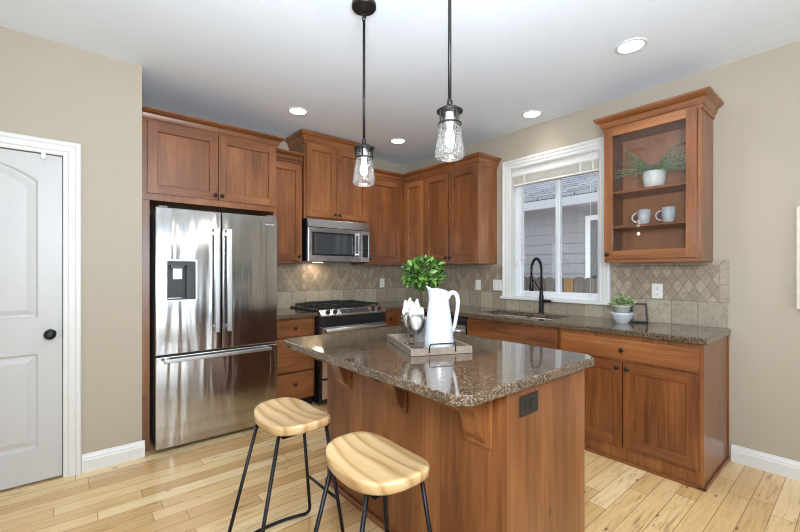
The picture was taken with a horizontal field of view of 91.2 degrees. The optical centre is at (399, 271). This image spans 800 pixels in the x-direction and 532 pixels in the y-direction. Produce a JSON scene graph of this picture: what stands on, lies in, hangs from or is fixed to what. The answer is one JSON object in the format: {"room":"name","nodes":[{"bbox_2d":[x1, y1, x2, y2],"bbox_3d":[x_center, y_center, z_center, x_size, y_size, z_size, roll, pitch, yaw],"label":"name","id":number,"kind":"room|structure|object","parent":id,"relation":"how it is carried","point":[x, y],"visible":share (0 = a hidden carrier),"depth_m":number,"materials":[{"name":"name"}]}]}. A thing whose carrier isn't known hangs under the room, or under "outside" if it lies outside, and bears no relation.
{"room":"kitchen","nodes":[
{"label":"kitchen","id":0,"kind":"room"},
{"bbox_2d":[0,27,141,471],"bbox_3d":[-3.558,-0.070,1.826,3.870,2.757,0.776,0,0,-40],"label":"wall","id":1,"kind":"structure","parent":0,"point":[49,89],"depth_m":2.61,"materials":[{"name":"beige paint"}]},
{"bbox_2d":[0,131,80,490],"bbox_3d":[-2.446,0.241,2.250,0.954,2.136,0.114,0,0,-40],"label":"door","id":2,"kind":"structure","parent":1,"relation":"in","point":[40,194],"depth_m":2.43,"materials":[{"name":"white paint"}]},
{"bbox_2d":[82,440,144,472],"bbox_3d":[-1.938,1.252,2.658,0.347,0.115,0.016,0,0,-40],"label":"baseboard","id":3,"kind":"structure","parent":1,"relation":"attached to","point":[99,459],"depth_m":2.65,"materials":[{"name":"white paint"}]},
{"bbox_2d":[142,106,405,301],"bbox_3d":[-2.651,-0.019,3.183,7.300,2.857,0.150,0,0,-40],"label":"wall","id":4,"kind":"structure","parent":0,"point":[378,164],"depth_m":5.09,"materials":[{"name":"beige paint"}]},
{"bbox_2d":[276,148,303,263],"bbox_3d":[-1.256,-0.643,4.000,0.426,1.120,0.369,0,0,-40],"label":"upper cabinet","id":5,"kind":"object","parent":4,"relation":"attached to","point":[288,163],"visible":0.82,"depth_m":3.94,"materials":[{"name":"brown wood"}]},
{"bbox_2d":[284,128,374,223],"bbox_3d":[-0.770,-0.990,4.373,0.910,0.887,0.418,0,0,-40],"label":"upper cabinet","id":6,"kind":"object","parent":4,"relation":"attached to","point":[329,192],"visible":0.86,"depth_m":4.19,"materials":[{"name":"brown wood"}]},
{"bbox_2d":[302,218,369,262],"bbox_3d":[-0.757,-0.322,4.364,0.762,0.445,0.445,0,0,-40],"label":"microwave","id":7,"kind":"object","parent":6,"relation":"attached to","point":[323,241],"visible":0.98,"depth_m":4.18,"materials":[{"name":"silver metal"}]},
{"bbox_2d":[277,264,405,307],"bbox_3d":[-0.726,0.155,4.680,2.105,0.477,0.009,0,0,-40],"label":"tile backsplash","id":8,"kind":"structure","parent":4,"relation":"attached to","point":[296,283],"depth_m":4.64,"materials":[{"name":"tile"}]},
{"bbox_2d":[380,279,383,286],"bbox_3d":[-0.231,0.149,5.080,0.072,0.115,0.009,0,0,-40],"label":"wall outlet","id":9,"kind":"object","parent":8,"relation":"attached to","point":[381,280],"visible":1,"depth_m":5.07,"materials":[{"name":"white plastic"}]},
{"bbox_2d":[351,167,404,264],"bbox_3d":[-0.138,-0.643,4.931,0.893,1.120,0.369,0,0,-40],"label":"upper cabinet","id":10,"kind":"object","parent":4,"relation":"attached to","point":[386,196],"visible":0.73,"depth_m":4.72,"materials":[{"name":"brown wood"}]},
{"bbox_2d":[0,0,799,165],"bbox_3d":[0.116,-1.498,-0.142,7.300,0.100,8.800,0,0,-40],"label":"ceiling","id":11,"kind":"structure","parent":0,"point":[238,63],"depth_m":2.56,"materials":[{"name":"white paint"}]},
{"bbox_2d":[287,107,307,115],"bbox_3d":[-0.920,-1.445,3.532,0.184,0.006,0.184,0,0,-40],"label":"recessed light","id":12,"kind":"object","parent":11,"relation":"in","point":[300,111],"visible":1,"depth_m":3.53,"materials":[{"name":"white paint"}]},
{"bbox_2d":[352,0,375,186],"bbox_3d":[-0.195,-0.957,2.123,0.132,0.983,0.132,0,0,-40],"label":"pendant light","id":13,"kind":"object","parent":11,"relation":"hanging from","point":[363,8],"visible":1,"depth_m":2.12,"materials":[{"name":"clear glass"}]},
{"bbox_2d":[360,148,367,158],"bbox_3d":[-0.195,-0.639,2.123,0.038,0.046,0.038,0,0,-40],"label":"socket","id":14,"kind":"object","parent":13,"relation":"attached to","point":[363,151],"depth_m":2.11,"materials":[{"name":"white plastic"}]},
{"bbox_2d":[390,138,405,143],"bbox_3d":[-0.022,-1.445,4.343,0.184,0.006,0.184,0,0,-40],"label":"recessed light","id":15,"kind":"object","parent":11,"relation":"in","point":[395,140],"visible":1,"depth_m":4.34,"materials":[{"name":"white paint"}]},
{"bbox_2d":[435,0,464,161],"bbox_3d":[0.207,-0.957,1.632,0.132,0.983,0.132,0,0,16],"label":"pendant light","id":16,"kind":"object","parent":11,"relation":"hanging from","point":[449,111],"visible":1,"depth_m":1.63,"materials":[{"name":"clear glass"}]},
{"bbox_2d":[445,111,453,124],"bbox_3d":[0.207,-0.639,1.632,0.038,0.046,0.038,0,0,16],"label":"socket","id":17,"kind":"object","parent":16,"relation":"attached to","point":[450,114],"depth_m":1.62,"materials":[{"name":"white plastic"}]},
{"bbox_2d":[521,110,542,117],"bbox_3d":[1.213,-1.445,3.600,0.184,0.006,0.184,0,0,-40],"label":"recessed light","id":18,"kind":"object","parent":11,"relation":"in","point":[532,113],"visible":1,"depth_m":3.60,"materials":[{"name":"white paint"}]},
{"bbox_2d":[615,37,647,54],"bbox_3d":[1.483,-1.445,2.514,0.184,0.006,0.184,0,0,-40],"label":"recessed light","id":19,"kind":"object","parent":11,"relation":"in","point":[629,46],"visible":1,"depth_m":2.50,"materials":[{"name":"white paint"}]},
{"bbox_2d":[0,400,799,531],"bbox_3d":[0.106,1.359,-0.248,7.150,0.100,8.650,0,0,-40],"label":"floor","id":20,"kind":"structure","parent":0,"point":[192,486],"depth_m":2.28,"materials":[{"name":"brown wood"}]},
{"bbox_2d":[150,205,276,450],"bbox_3d":[-1.614,0.416,3.332,0.895,1.786,0.826,0,0,-40],"label":"refrigerator","id":21,"kind":"object","parent":20,"relation":"on","point":[213,275],"visible":0.96,"depth_m":3.00,"materials":[{"name":"grey metal"}]},
{"bbox_2d":[142,105,285,451],"bbox_3d":[-1.660,0.064,3.412,1.061,2.490,0.756,0,0,-40],"label":"tall cabinet","id":22,"kind":"object","parent":20,"relation":"on","point":[189,162],"visible":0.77,"depth_m":3.05,"materials":[{"name":"brown wood"}]},
{"bbox_2d":[228,397,344,531],"bbox_3d":[-0.540,0.983,1.848,0.450,0.649,0.424,0,0,-42],"label":"counter stool","id":23,"kind":"object","parent":20,"relation":"on","point":[284,417],"visible":1,"depth_m":1.85,"materials":[{"name":"brown wood"}]},
{"bbox_2d":[276,316,314,403],"bbox_3d":[-1.167,0.873,3.900,0.422,0.873,0.637,0,0,-40],"label":"base cabinet","id":24,"kind":"object","parent":20,"relation":"on","point":[295,369],"visible":0.49,"depth_m":3.68,"materials":[{"name":"brown wood"}]},
{"bbox_2d":[277,308,317,318],"bbox_3d":[-1.163,0.414,3.897,0.430,0.038,0.635,0,0,-40],"label":"countertop","id":25,"kind":"structure","parent":24,"relation":"on","point":[282,313],"depth_m":3.75,"materials":[{"name":"brown stone"}]},
{"bbox_2d":[290,300,387,403],"bbox_3d":[-0.655,0.808,4.234,0.788,0.942,0.763,0,0,-40],"label":"gas range","id":26,"kind":"object","parent":20,"relation":"on","point":[334,316],"visible":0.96,"depth_m":3.93,"materials":[{"name":"silver metal"}]},
{"bbox_2d":[290,305,375,311],"bbox_3d":[-0.698,0.385,4.285,0.788,0.014,0.626,0,0,-40],"label":"cooktop","id":27,"kind":"object","parent":26,"relation":"in","point":[303,307],"depth_m":4.06,"materials":[{"name":"black metal"}]},
{"bbox_2d":[314,431,431,531],"bbox_3d":[-0.113,0.983,1.405,0.450,0.649,0.424,0,0,-40],"label":"counter stool","id":28,"kind":"object","parent":20,"relation":"on","point":[370,464],"visible":1,"depth_m":1.39,"materials":[{"name":"brown wood"}]},
{"bbox_2d":[384,309,424,326],"bbox_3d":[0.061,0.873,4.689,0.892,0.873,0.994,0,0,-40],"label":"base cabinet","id":29,"kind":"object","parent":20,"relation":"on","point":[392,316],"visible":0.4,"depth_m":4.44,"materials":[{"name":"brown wood"}]},
{"bbox_2d":[312,357,584,531],"bbox_3d":[0.114,0.872,2.059,0.867,0.874,1.325,0,0,-40],"label":"kitchen island","id":30,"kind":"object","parent":20,"relation":"on","point":[493,469],"visible":0.52,"depth_m":1.66,"materials":[{"name":"brown wood"}]},
{"bbox_2d":[284,326,593,406],"bbox_3d":[0.116,0.414,2.057,0.962,0.038,1.396,0,0,-40],"label":"island countertop","id":31,"kind":"structure","parent":30,"relation":"on","point":[494,369],"depth_m":1.70,"materials":[{"name":"brown stone"}]},
{"bbox_2d":[387,329,471,356],"bbox_3d":[0.138,0.366,2.075,0.312,0.056,0.474,0,0,-16],"label":"serving tray","id":32,"kind":"object","parent":31,"relation":"on","point":[398,340],"visible":0.73,"depth_m":1.89,"materials":[{"name":"brown wood"}]},
{"bbox_2d":[400,311,414,344],"bbox_3d":[0.047,0.299,2.080,0.090,0.172,0.090,0,0,-40],"label":"stemmed glass","id":33,"kind":"object","parent":32,"relation":"on","point":[404,326],"visible":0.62,"depth_m":2.06,"materials":[{"name":"clear glass"}]},
{"bbox_2d":[402,298,411,326],"bbox_3d":[0.051,0.221,2.075,0.077,0.168,0.078,0,0,26],"label":"napkin","id":34,"kind":"object","parent":33,"relation":"in","point":[406,305],"visible":0.51,"depth_m":2.05,"materials":[{"name":"beige fabric"}]},
{"bbox_2d":[407,313,424,348],"bbox_3d":[0.080,0.299,1.983,0.090,0.172,0.090,0,0,-40],"label":"stemmed glass","id":35,"kind":"object","parent":32,"relation":"on","point":[420,316],"visible":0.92,"depth_m":1.96,"materials":[{"name":"clear glass"}]},
{"bbox_2d":[408,299,423,329],"bbox_3d":[0.084,0.221,1.977,0.077,0.168,0.078,0,0,26],"label":"napkin","id":36,"kind":"object","parent":35,"relation":"in","point":[415,308],"visible":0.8,"depth_m":1.96,"materials":[{"name":"beige fabric"}]},
{"bbox_2d":[401,252,446,341],"bbox_3d":[0.134,0.136,2.176,0.265,0.498,0.262,0,0,-40],"label":"potted topiary","id":37,"kind":"object","parent":32,"relation":"on","point":[436,273],"visible":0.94,"depth_m":2.13,"materials":[{"name":"green plant"}]},
{"bbox_2d":[413,316,426,341],"bbox_3d":[0.124,0.321,2.181,0.129,0.128,0.120,0,0,-40],"label":"pot","id":38,"kind":"object","parent":37,"relation":"attached to","point":[420,338],"depth_m":2.13,"materials":[{"name":"silver metal"}]},
{"bbox_2d":[424,285,459,347],"bbox_3d":[0.196,0.227,1.943,0.160,0.317,0.150,0,0,-40],"label":"pitcher","id":39,"kind":"object","parent":32,"relation":"on","point":[439,328],"visible":0.98,"depth_m":1.89,"materials":[{"name":"white ceramic"}]},
{"bbox_2d":[520,391,537,417],"bbox_3d":[0.500,0.512,1.512,0.122,0.078,0.009,0,0,-40],"label":"island outlet","id":40,"kind":"object","parent":30,"relation":"attached to","point":[529,402],"visible":1,"depth_m":1.51,"materials":[{"name":"plastic"}]},
{"bbox_2d":[525,400,528,409],"bbox_3d":[0.486,0.512,1.497,0.030,0.034,0.004,0,0,-40],"label":"socket","id":41,"kind":"object","parent":40,"relation":"attached to","point":[526,401],"depth_m":1.50,"materials":[{"name":"grey plastic"}]},
{"bbox_2d":[531,398,534,407],"bbox_3d":[0.518,0.512,1.524,0.030,0.034,0.004,0,0,-40],"label":"socket","id":42,"kind":"object","parent":40,"relation":"attached to","point":[532,399],"depth_m":1.52,"materials":[{"name":"grey plastic"}]},
{"bbox_2d":[424,312,498,334],"bbox_3d":[0.662,0.874,4.146,0.635,0.870,0.606,0,0,-40],"label":"dishwasher","id":43,"kind":"object","parent":20,"relation":"on","point":[461,327],"visible":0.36,"depth_m":3.79,"materials":[{"name":"silver metal"}]},
{"bbox_2d":[467,317,559,349],"bbox_3d":[1.155,0.873,3.561,0.657,0.873,0.918,0,0,-40],"label":"base cabinet","id":44,"kind":"object","parent":20,"relation":"on","point":[534,335],"visible":0.1,"depth_m":3.30,"materials":[{"name":"brown wood"}]},
{"bbox_2d":[560,328,729,491],"bbox_3d":[1.743,0.873,2.854,0.657,0.873,0.912,0,0,-40],"label":"base cabinet","id":45,"kind":"object","parent":20,"relation":"on","point":[654,406],"visible":0.88,"depth_m":2.56,"materials":[{"name":"brown wood"}]},
{"bbox_2d":[372,301,730,344],"bbox_3d":[0.844,0.414,3.741,0.892,0.038,3.442,0,0,-40],"label":"countertop","id":46,"kind":"structure","parent":45,"relation":"on","point":[702,335],"depth_m":2.97,"materials":[{"name":"brown stone"}]},
{"bbox_2d":[497,314,551,319],"bbox_3d":[1.121,0.524,3.622,0.382,0.179,0.782,0,0,-40],"label":"sink","id":47,"kind":"object","parent":46,"relation":"in","point":[497,314],"visible":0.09,"depth_m":3.80,"materials":[{"name":"metal"}]},
{"bbox_2d":[529,257,552,312],"bbox_3d":[1.314,0.131,3.645,0.219,0.528,0.148,0,0,-40],"label":"kitchen faucet","id":48,"kind":"object","parent":46,"relation":"on","point":[542,300],"visible":1,"depth_m":3.71,"materials":[{"name":"black metal"}]},
{"bbox_2d":[610,311,633,322],"bbox_3d":[1.720,0.355,3.034,0.162,0.080,0.162,0,0,-40],"label":"bowl","id":49,"kind":"object","parent":46,"relation":"on","point":[618,316],"depth_m":2.98,"materials":[{"name":"ceramic"}]},
{"bbox_2d":[608,293,636,322],"bbox_3d":[1.722,0.278,3.037,0.190,0.233,0.183,0,0,14],"label":"potted succulent","id":50,"kind":"object","parent":46,"relation":"on","point":[621,313],"visible":1,"depth_m":2.99,"materials":[{"name":"white ceramic"}]},
{"bbox_2d":[613,304,631,312],"bbox_3d":[1.720,0.298,3.034,0.128,0.074,0.128,0,0,-40],"label":"pot","id":51,"kind":"object","parent":50,"relation":"attached to","point":[618,308],"depth_m":2.99,"materials":[{"name":"white ceramic"}]},
{"bbox_2d":[631,303,647,322],"bbox_3d":[1.862,0.321,3.050,0.110,0.148,0.074,0,0,19],"label":"picture frame","id":52,"kind":"object","parent":46,"relation":"on","point":[640,311],"visible":0.83,"depth_m":3.04,"materials":[{"name":"black wood"}]},
{"bbox_2d":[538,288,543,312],"bbox_3d":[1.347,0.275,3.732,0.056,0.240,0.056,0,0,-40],"label":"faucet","id":53,"kind":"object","parent":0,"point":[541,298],"depth_m":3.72,"materials":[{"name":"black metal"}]},
{"bbox_2d":[406,41,799,461],"bbox_3d":[2.912,-0.019,2.087,0.150,2.857,8.650,0,0,-40],"label":"wall","id":54,"kind":"structure","parent":0,"point":[756,130],"depth_m":2.62,"materials":[{"name":"beige paint"}]},
{"bbox_2d":[403,169,424,264],"bbox_3d":[0.270,-0.643,4.850,0.369,1.120,0.387,0,0,-40],"label":"upper cabinet","id":55,"kind":"object","parent":54,"relation":"attached to","point":[414,186],"visible":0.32,"depth_m":4.75,"materials":[{"name":"brown wood"}]},
{"bbox_2d":[422,152,500,264],"bbox_3d":[0.666,-0.643,4.373,0.369,1.120,0.849,0,0,-40],"label":"upper cabinet","id":56,"kind":"object","parent":54,"relation":"attached to","point":[460,196],"visible":0.94,"depth_m":4.18,"materials":[{"name":"brown wood"}]},
{"bbox_2d":[500,137,610,305],"bbox_3d":[1.476,-0.432,3.765,0.180,1.437,1.107,0,0,-40],"label":"window","id":57,"kind":"structure","parent":54,"relation":"in","point":[512,265],"depth_m":3.84,"materials":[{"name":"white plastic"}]},
{"bbox_2d":[512,151,598,295],"bbox_3d":[1.472,-0.416,3.763,0.069,1.271,0.873,0,0,-40],"label":"window blind","id":58,"kind":"object","parent":57,"relation":"attached to","point":[587,163],"visible":0.89,"depth_m":3.69,"materials":[{"name":"white fabric"}]},
{"bbox_2d":[406,260,728,327],"bbox_3d":[1.187,0.155,4.034,0.009,0.477,3.430,0,0,-40],"label":"tile backsplash","id":59,"kind":"structure","parent":54,"relation":"attached to","point":[694,293],"depth_m":3.09,"materials":[{"name":"tile"}]},
{"bbox_2d":[476,280,480,289],"bbox_3d":[0.876,0.151,4.393,0.010,0.115,0.072,0,0,-40],"label":"light switch","id":60,"kind":"object","parent":59,"relation":"attached to","point":[478,282],"visible":1,"depth_m":4.38,"materials":[{"name":"white plastic"}]},
{"bbox_2d":[493,280,501,290],"bbox_3d":[1.043,0.145,4.192,0.010,0.115,0.116,0,0,-40],"label":"light switch","id":61,"kind":"object","parent":59,"relation":"attached to","point":[497,284],"visible":1,"depth_m":4.19,"materials":[{"name":"white plastic"}]},
{"bbox_2d":[652,284,662,298],"bbox_3d":[1.999,0.152,3.044,0.009,0.115,0.074,0,0,-40],"label":"wall outlet","id":62,"kind":"object","parent":59,"relation":"attached to","point":[657,289],"visible":1,"depth_m":3.04,"materials":[{"name":"white plastic"}]},
{"bbox_2d":[593,86,723,262],"bbox_3d":[1.889,-0.627,2.902,0.371,1.116,0.734,0,0,-40],"label":"upper cabinet","id":63,"kind":"object","parent":54,"relation":"attached to","point":[648,131],"visible":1,"depth_m":2.92,"materials":[{"name":"brown wood"}]},
{"bbox_2d":[631,209,650,223],"bbox_3d":[1.802,-0.404,2.920,0.090,0.107,0.123,0,0,-40],"label":"mug","id":64,"kind":"object","parent":63,"relation":"on","point":[643,215],"visible":0.89,"depth_m":2.88,"materials":[{"name":"white ceramic"}]},
{"bbox_2d":[613,142,685,186],"bbox_3d":[1.889,-0.771,2.897,0.213,0.311,0.552,0,0,-40],"label":"potted fern","id":65,"kind":"object","parent":63,"relation":"on","point":[654,176],"visible":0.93,"depth_m":2.82,"materials":[{"name":"green plant"}]},
{"bbox_2d":[642,169,666,186],"bbox_3d":[1.867,-0.674,2.874,0.150,0.118,0.150,0,0,-40],"label":"pot","id":66,"kind":"object","parent":65,"relation":"on","point":[651,177],"depth_m":2.82,"materials":[{"name":"white ceramic"}]},
{"bbox_2d":[613,181,685,198],"bbox_3d":[1.917,-0.606,2.925,0.282,0.019,0.574,0,0,-40],"label":"shelf","id":67,"kind":"object","parent":63,"relation":"attached to","point":[673,189],"depth_m":2.95,"materials":[{"name":"brown wood"}]},
{"bbox_2d":[613,220,685,230],"bbox_3d":[1.917,-0.341,2.925,0.282,0.019,0.574,0,0,-40],"label":"shelf","id":68,"kind":"object","parent":63,"relation":"attached to","point":[672,225],"depth_m":2.94,"materials":[{"name":"brown wood"}]},
{"bbox_2d":[655,206,675,221],"bbox_3d":[1.902,-0.404,2.800,0.090,0.107,0.123,0,0,-40],"label":"mug","id":69,"kind":"object","parent":63,"relation":"on","point":[668,214],"visible":0.89,"depth_m":2.76,"materials":[{"name":"white ceramic"}]},
{"bbox_2d":[731,444,799,480],"bbox_3d":[3.904,1.252,0.765,0.016,0.115,5.048,0,0,-40],"label":"baseboard","id":70,"kind":"structure","parent":54,"relation":"attached to","point":[781,466],"depth_m":2.56,"materials":[{"name":"white paint"}]},
{"bbox_2d":[796,206,799,308],"bbox_3d":[2.687,-0.085,2.212,0.035,0.642,0.630,0,0,-40],"label":"framed art","id":71,"kind":"object","parent":54,"relation":"attached to","point":[797,207],"visible":1,"depth_m":2.44,"materials":[{"name":"white wood"}]},
{"label":"outside","id":72,"kind":"structure","parent":0,"visible":0},
{"bbox_3d":[5.401,1.509,8.484,11.840,0.100,16.000,0,0,-40],"label":"ground","id":73,"kind":"structure","parent":72,"visible":0},
{"bbox_2d":[524,172,597,279],"bbox_3d":[4.230,-0.891,7.835,4.070,4.700,12.300,0,0,-40],"label":"house","id":74,"kind":"structure","parent":73,"relation":"on","point":[539,198],"depth_m":6.91,"materials":[{"name":"grey"}]},
{"bbox_2d":[524,276,597,292],"bbox_3d":[1.814,0.761,6.150,0.060,1.396,4.200,0,0,-40],"label":"fence","id":75,"kind":"object","parent":73,"relation":"on","point":[578,284],"visible":0.13,"depth_m":5.45,"materials":[{"name":"grey wood"}]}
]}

